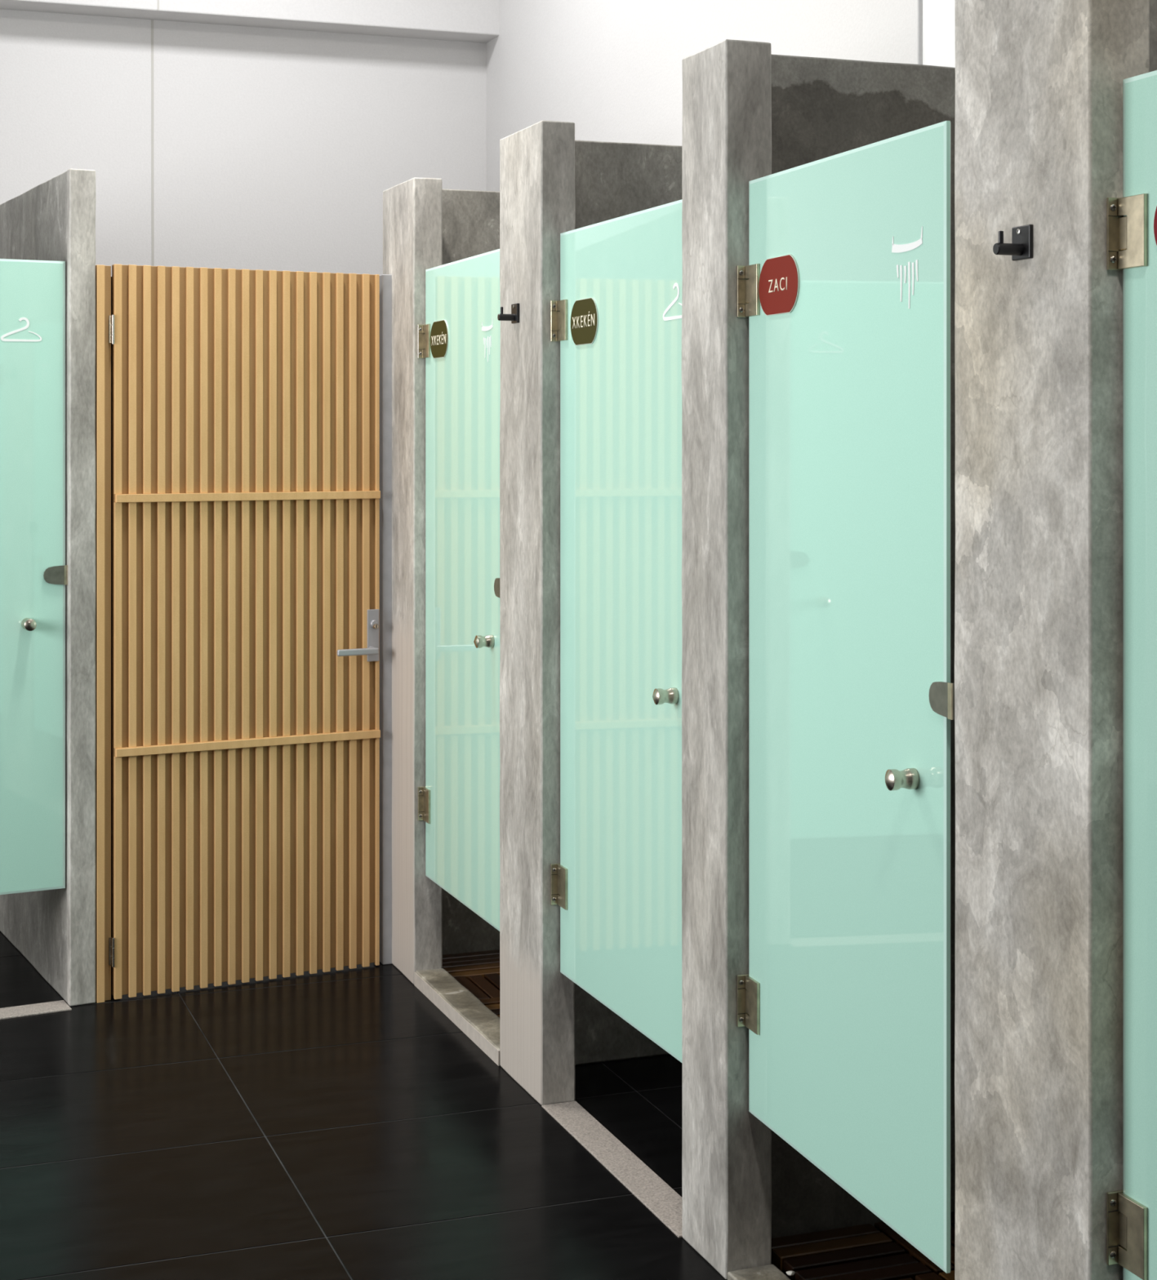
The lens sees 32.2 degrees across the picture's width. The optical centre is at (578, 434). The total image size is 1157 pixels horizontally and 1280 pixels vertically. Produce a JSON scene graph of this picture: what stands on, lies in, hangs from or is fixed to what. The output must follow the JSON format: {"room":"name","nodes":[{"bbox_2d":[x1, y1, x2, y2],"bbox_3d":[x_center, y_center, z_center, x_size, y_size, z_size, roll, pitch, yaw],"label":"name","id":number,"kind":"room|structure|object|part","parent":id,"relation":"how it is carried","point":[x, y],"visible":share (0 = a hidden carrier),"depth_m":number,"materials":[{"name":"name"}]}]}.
{"room":"changing room","nodes":[
{"label":"changing room","id":0,"kind":"room"},
{"bbox_2d":[0,8,485,276],"bbox_3d":[-2.760,-0.600,7.907,5.275,4.400,0.152,0,0,-20],"label":"wall","id":1,"kind":"structure","parent":0,"point":[206,145],"depth_m":8.32,"materials":[{"name":"white paint"}]},
{"bbox_2d":[0,0,499,43],"bbox_3d":[-2.706,-2.249,7.760,5.075,1.102,0.206,0,0,-20],"label":"ceiling","id":2,"kind":"structure","parent":1,"relation":"attached to","point":[457,20],"depth_m":8.29,"materials":[{"name":"white paint"}]},
{"bbox_2d":[0,930,791,1279],"bbox_3d":[-0.550,1.660,1.822,5.225,0.120,13.000,0,0,-20],"label":"floor","id":3,"kind":"structure","parent":0,"point":[334,1124],"depth_m":4.52,"materials":[{"name":"tile"}]},
{"bbox_2d":[0,168,95,1006],"bbox_3d":[-1.948,0.427,6.633,0.141,2.346,2.302,0,0,-27],"label":"wall","id":4,"kind":"structure","parent":3,"relation":"on","point":[54,930],"depth_m":5.63,"materials":[{"name":"grey concrete"}]},
{"bbox_2d":[0,258,65,894],"bbox_3d":[-1.771,0.393,5.451,0.754,1.762,0.079,0,0,-27],"label":"door","id":5,"kind":"structure","parent":4,"relation":"in","point":[33,292],"depth_m":5.59,"materials":[{"name":"teal glass"}]},
{"bbox_3d":[-1.526,0.526,5.567,0.033,0.033,0.044,0,0,-27],"label":"knob","id":6,"kind":"part","parent":5,"relation":"part of","materials":[{"name":"metal"}]},
{"bbox_2d":[0,1000,71,1019],"bbox_3d":[-1.770,1.599,5.446,0.761,0.006,0.096,0,0,-27],"label":"trim","id":7,"kind":"structure","parent":4,"relation":"attached to","point":[56,1006],"depth_m":5.57,"materials":[{"name":"stone"}]},
{"bbox_3d":[-1.398,0.427,5.640,0.076,2.346,0.032,0,0,-27],"label":"post","id":8,"kind":"part","parent":4,"relation":"part of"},
{"bbox_2d":[95,264,113,1003],"bbox_3d":[-1.335,0.560,5.687,0.075,2.079,0.056,0,0,-27],"label":"door frame strip","id":9,"kind":"object","parent":4,"relation":"attached to","point":[103,273],"visible":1,"depth_m":5.66,"materials":[{"name":"beige wood"}]},
{"bbox_2d":[108,264,380,999],"bbox_3d":[-0.957,0.557,5.842,0.814,2.080,0.084,0,0,-27],"label":"door","id":10,"kind":"structure","parent":9,"relation":"attached to","point":[246,492],"depth_m":5.85,"materials":[{"name":"beige wood"}]},
{"bbox_3d":[-0.955,0.898,5.853,0.798,0.023,0.024,0,0,-27],"label":"rail","id":11,"kind":"part","parent":10,"relation":"part of","materials":[{"name":"beige wood"}]},
{"bbox_3d":[-0.955,0.179,5.853,0.798,0.023,0.024,0,0,-27],"label":"rail","id":12,"kind":"part","parent":10,"relation":"part of","materials":[{"name":"beige wood"}]},
{"bbox_3d":[-0.662,0.645,5.972,0.132,0.022,0.044,0,0,-27],"label":"lever","id":13,"kind":"part","parent":10,"relation":"part of","materials":[{"name":"grey metal"}]},
{"bbox_3d":[-0.617,0.602,6.024,0.037,0.156,0.008,0,0,-27],"label":"handle plate","id":14,"kind":"part","parent":10,"relation":"part of","materials":[{"name":"grey metal"}]},
{"bbox_2d":[382,177,499,984],"bbox_3d":[-0.050,0.425,6.179,1.050,2.351,0.357,0,0,-20],"label":"wall","id":15,"kind":"structure","parent":3,"relation":"on","point":[426,225],"depth_m":5.91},
{"bbox_2d":[379,274,391,964],"bbox_3d":[-0.595,0.557,6.107,0.030,2.085,0.106,0,0,-20],"label":"trim","id":16,"kind":"structure","parent":15,"relation":"attached to","point":[385,280],"depth_m":6.06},
{"bbox_3d":[-0.500,0.425,6.013,0.090,2.351,0.357,0,0,-20],"label":"post","id":17,"kind":"part","parent":15,"relation":"part of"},
{"bbox_2d":[417,248,500,931],"bbox_3d":[-0.325,0.401,5.466,0.065,1.764,0.791,0,0,-19],"label":"door","id":18,"kind":"structure","parent":15,"relation":"in","point":[459,340],"depth_m":5.48,"materials":[{"name":"teal glass"}]},
{"bbox_3d":[-0.444,-0.272,5.840,0.048,0.098,0.005,0,0,-20],"label":"jamb plate","id":19,"kind":"part","parent":18,"relation":"part of","materials":[{"name":"silver metal"}]},
{"bbox_3d":[-0.444,1.073,5.840,0.048,0.098,0.005,0,0,-20],"label":"jamb plate","id":20,"kind":"part","parent":18,"relation":"part of","materials":[{"name":"silver metal"}]},
{"bbox_3d":[-0.395,-0.272,5.692,0.003,0.106,0.178,0,0,-20],"label":"sign plate","id":21,"kind":"part","parent":18,"relation":"part of","materials":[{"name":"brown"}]},
{"bbox_3d":[-0.244,0.538,5.223,0.044,0.033,0.033,0,0,-20],"label":"knob","id":22,"kind":"part","parent":18,"relation":"part of","materials":[{"name":"metal"}]},
{"bbox_2d":[442,949,499,1017],"bbox_3d":[0.155,1.586,5.752,0.939,0.028,0.992,0,0,-20],"label":"grid","id":23,"kind":"object","parent":3,"relation":"on","point":[478,972],"visible":0.05,"depth_m":5.88,"materials":[{"name":"brown wood"}]},
{"bbox_2d":[493,120,681,1105],"bbox_3d":[0.329,0.425,5.156,1.045,2.351,0.420,0,0,-20],"label":"wall","id":24,"kind":"structure","parent":3,"relation":"on","point":[552,183],"depth_m":4.87,"materials":[{"name":"grey concrete"}]},
{"bbox_2d":[413,968,499,1066],"bbox_3d":[-0.298,1.578,5.473,0.091,0.043,0.798,0,0,-20],"label":"trim","id":25,"kind":"structure","parent":24,"relation":"attached to","point":[475,1020],"depth_m":5.47,"materials":[{"name":"grey stone"}]},
{"bbox_2d":[497,302,519,323],"bbox_3d":[-0.175,-0.300,4.947,0.048,0.048,0.047,0,0,-20],"label":"coat hook","id":26,"kind":"object","parent":24,"relation":"attached to","point":[513,317],"visible":1,"depth_m":4.94,"materials":[{"name":"black metal"}]},
{"bbox_3d":[-0.156,-0.300,4.954,0.007,0.048,0.047,0,0,-20],"label":"plate","id":27,"kind":"part","parent":26,"relation":"part of","materials":[{"name":"black metal"}]},
{"bbox_3d":[-0.104,0.425,4.947,0.089,2.351,0.325,0,0,-20],"label":"post","id":28,"kind":"part","parent":24,"relation":"part of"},
{"bbox_2d":[550,200,682,1062],"bbox_3d":[0.083,0.401,4.401,0.064,1.764,0.828,0,0,-19],"label":"door","id":29,"kind":"structure","parent":24,"relation":"in","point":[615,884],"depth_m":4.42,"materials":[{"name":"teal glass"}]},
{"bbox_3d":[-0.043,1.073,4.792,0.048,0.098,0.005,0,0,-20],"label":"jamb plate","id":30,"kind":"part","parent":29,"relation":"part of","materials":[{"name":"silver metal"}]},
{"bbox_3d":[-0.043,-0.272,4.792,0.048,0.098,0.005,0,0,-20],"label":"jamb plate","id":31,"kind":"part","parent":29,"relation":"part of","materials":[{"name":"silver metal"}]},
{"bbox_3d":[0.013,-0.261,4.626,0.003,0.106,0.178,0,0,-20],"label":"sign plate","id":32,"kind":"part","parent":29,"relation":"part of","materials":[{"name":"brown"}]},
{"bbox_3d":[0.180,0.536,4.114,0.044,0.033,0.033,0,0,-20],"label":"knob","id":33,"kind":"part","parent":29,"relation":"part of","materials":[{"name":"metal"}]},
{"bbox_2d":[681,38,955,1279],"bbox_3d":[0.729,0.425,4.074,1.040,2.351,0.217,0,0,-20],"label":"wall","id":34,"kind":"structure","parent":3,"relation":"on","point":[749,113],"depth_m":3.89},
{"bbox_2d":[541,1101,681,1237],"bbox_3d":[0.097,1.599,4.402,0.087,0.006,0.833,0,0,-20],"label":"threshold","id":35,"kind":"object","parent":34,"relation":"attached to","point":[642,1181],"depth_m":4.39,"materials":[{"name":"stone"}]},
{"bbox_3d":[0.287,0.425,3.912,0.099,2.351,0.217,0,0,-20],"label":"post","id":36,"kind":"part","parent":34,"relation":"part of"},
{"bbox_2d":[737,120,950,1273],"bbox_3d":[0.428,0.401,3.434,0.064,1.764,0.779,0,0,-17],"label":"door","id":37,"kind":"structure","parent":34,"relation":"in","point":[843,1000],"depth_m":3.37,"materials":[{"name":"teal glass"}]},
{"bbox_3d":[0.324,1.073,3.806,0.048,0.098,0.005,0,0,-18],"label":"jamb plate","id":38,"kind":"part","parent":37,"relation":"part of","materials":[{"name":"silver metal"}]},
{"bbox_3d":[0.324,-0.272,3.806,0.048,0.098,0.005,0,0,-18],"label":"jamb plate","id":39,"kind":"part","parent":37,"relation":"part of","materials":[{"name":"silver metal"}]},
{"bbox_3d":[0.366,-0.273,3.663,0.003,0.106,0.178,0,0,-18],"label":"sign plate","id":40,"kind":"part","parent":37,"relation":"part of","materials":[{"name":"red plastic"}]},
{"bbox_3d":[0.510,0.542,3.156,0.044,0.033,0.033,0,0,-18],"label":"knob","id":41,"kind":"part","parent":37,"relation":"part of","materials":[{"name":"metal"}]},
{"bbox_2d":[771,1211,955,1279],"bbox_3d":[0.956,1.586,3.611,0.914,0.028,0.992,0,0,-20],"label":"floor grate","id":42,"kind":"object","parent":3,"relation":"on","point":[867,1251],"visible":0.19,"depth_m":3.85,"materials":[{"name":"brown wood"}]},
{"bbox_2d":[928,0,1156,1279],"bbox_3d":[1.097,0.425,3.083,1.033,2.351,0.432,0,0,-20],"label":"wall","id":43,"kind":"structure","parent":3,"relation":"on","point":[1034,700],"depth_m":2.82,"materials":[{"name":"grey concrete"}]},
{"bbox_2d":[727,1264,789,1279],"bbox_3d":[0.464,1.589,3.432,0.099,0.021,0.804,0,0,-20],"label":"trim","id":44,"kind":"structure","parent":43,"relation":"attached to","point":[768,1272],"depth_m":3.78,"materials":[{"name":"grey stone"}]},
{"bbox_2d":[786,1269,795,1275],"bbox_3d":[0.398,1.568,3.752,0.015,0.009,0.014,0,0,-20],"label":"crumb","id":45,"kind":"object","parent":44,"relation":"on","point":[790,1272],"visible":1,"depth_m":3.75,"materials":[{"name":"white"}]},
{"bbox_2d":[992,224,1032,261],"bbox_3d":[0.613,-0.274,2.846,0.048,0.048,0.047,0,0,-20],"label":"coat hook","id":46,"kind":"object","parent":43,"relation":"attached to","point":[1020,247],"visible":1,"depth_m":2.84,"materials":[{"name":"black metal"}]},
{"bbox_3d":[0.632,-0.274,2.853,0.007,0.048,0.047,0,0,-20],"label":"plate","id":47,"kind":"part","parent":46,"relation":"part of","materials":[{"name":"black metal"}]},
{"bbox_2d":[1106,70,1156,1279],"bbox_3d":[0.859,0.401,2.336,0.064,1.764,0.806,0,0,-19],"label":"door","id":48,"kind":"structure","parent":43,"relation":"in","point":[1131,218],"depth_m":2.67,"materials":[{"name":"teal glass"}]},
{"bbox_3d":[0.737,1.073,2.717,0.048,0.098,0.005,0,0,-20],"label":"jamb plate","id":49,"kind":"part","parent":48,"relation":"part of","materials":[{"name":"silver metal"}]},
{"bbox_3d":[0.737,-0.272,2.717,0.048,0.098,0.005,0,0,-20],"label":"jamb plate","id":50,"kind":"part","parent":48,"relation":"part of","materials":[{"name":"silver metal"}]},
{"bbox_3d":[0.878,0.401,2.340,0.010,1.764,0.800,0,0,-20],"label":"glass pane","id":51,"kind":"part","parent":48,"relation":"part of","materials":[{"name":"teal glass"}]},
{"bbox_2d":[485,0,955,191],"bbox_3d":[1.873,-0.600,2.713,0.162,4.400,13.000,0,0,-20],"label":"wall","id":52,"kind":"structure","parent":0,"point":[611,69],"depth_m":6.99,"materials":[{"name":"white paint"}]}
]}

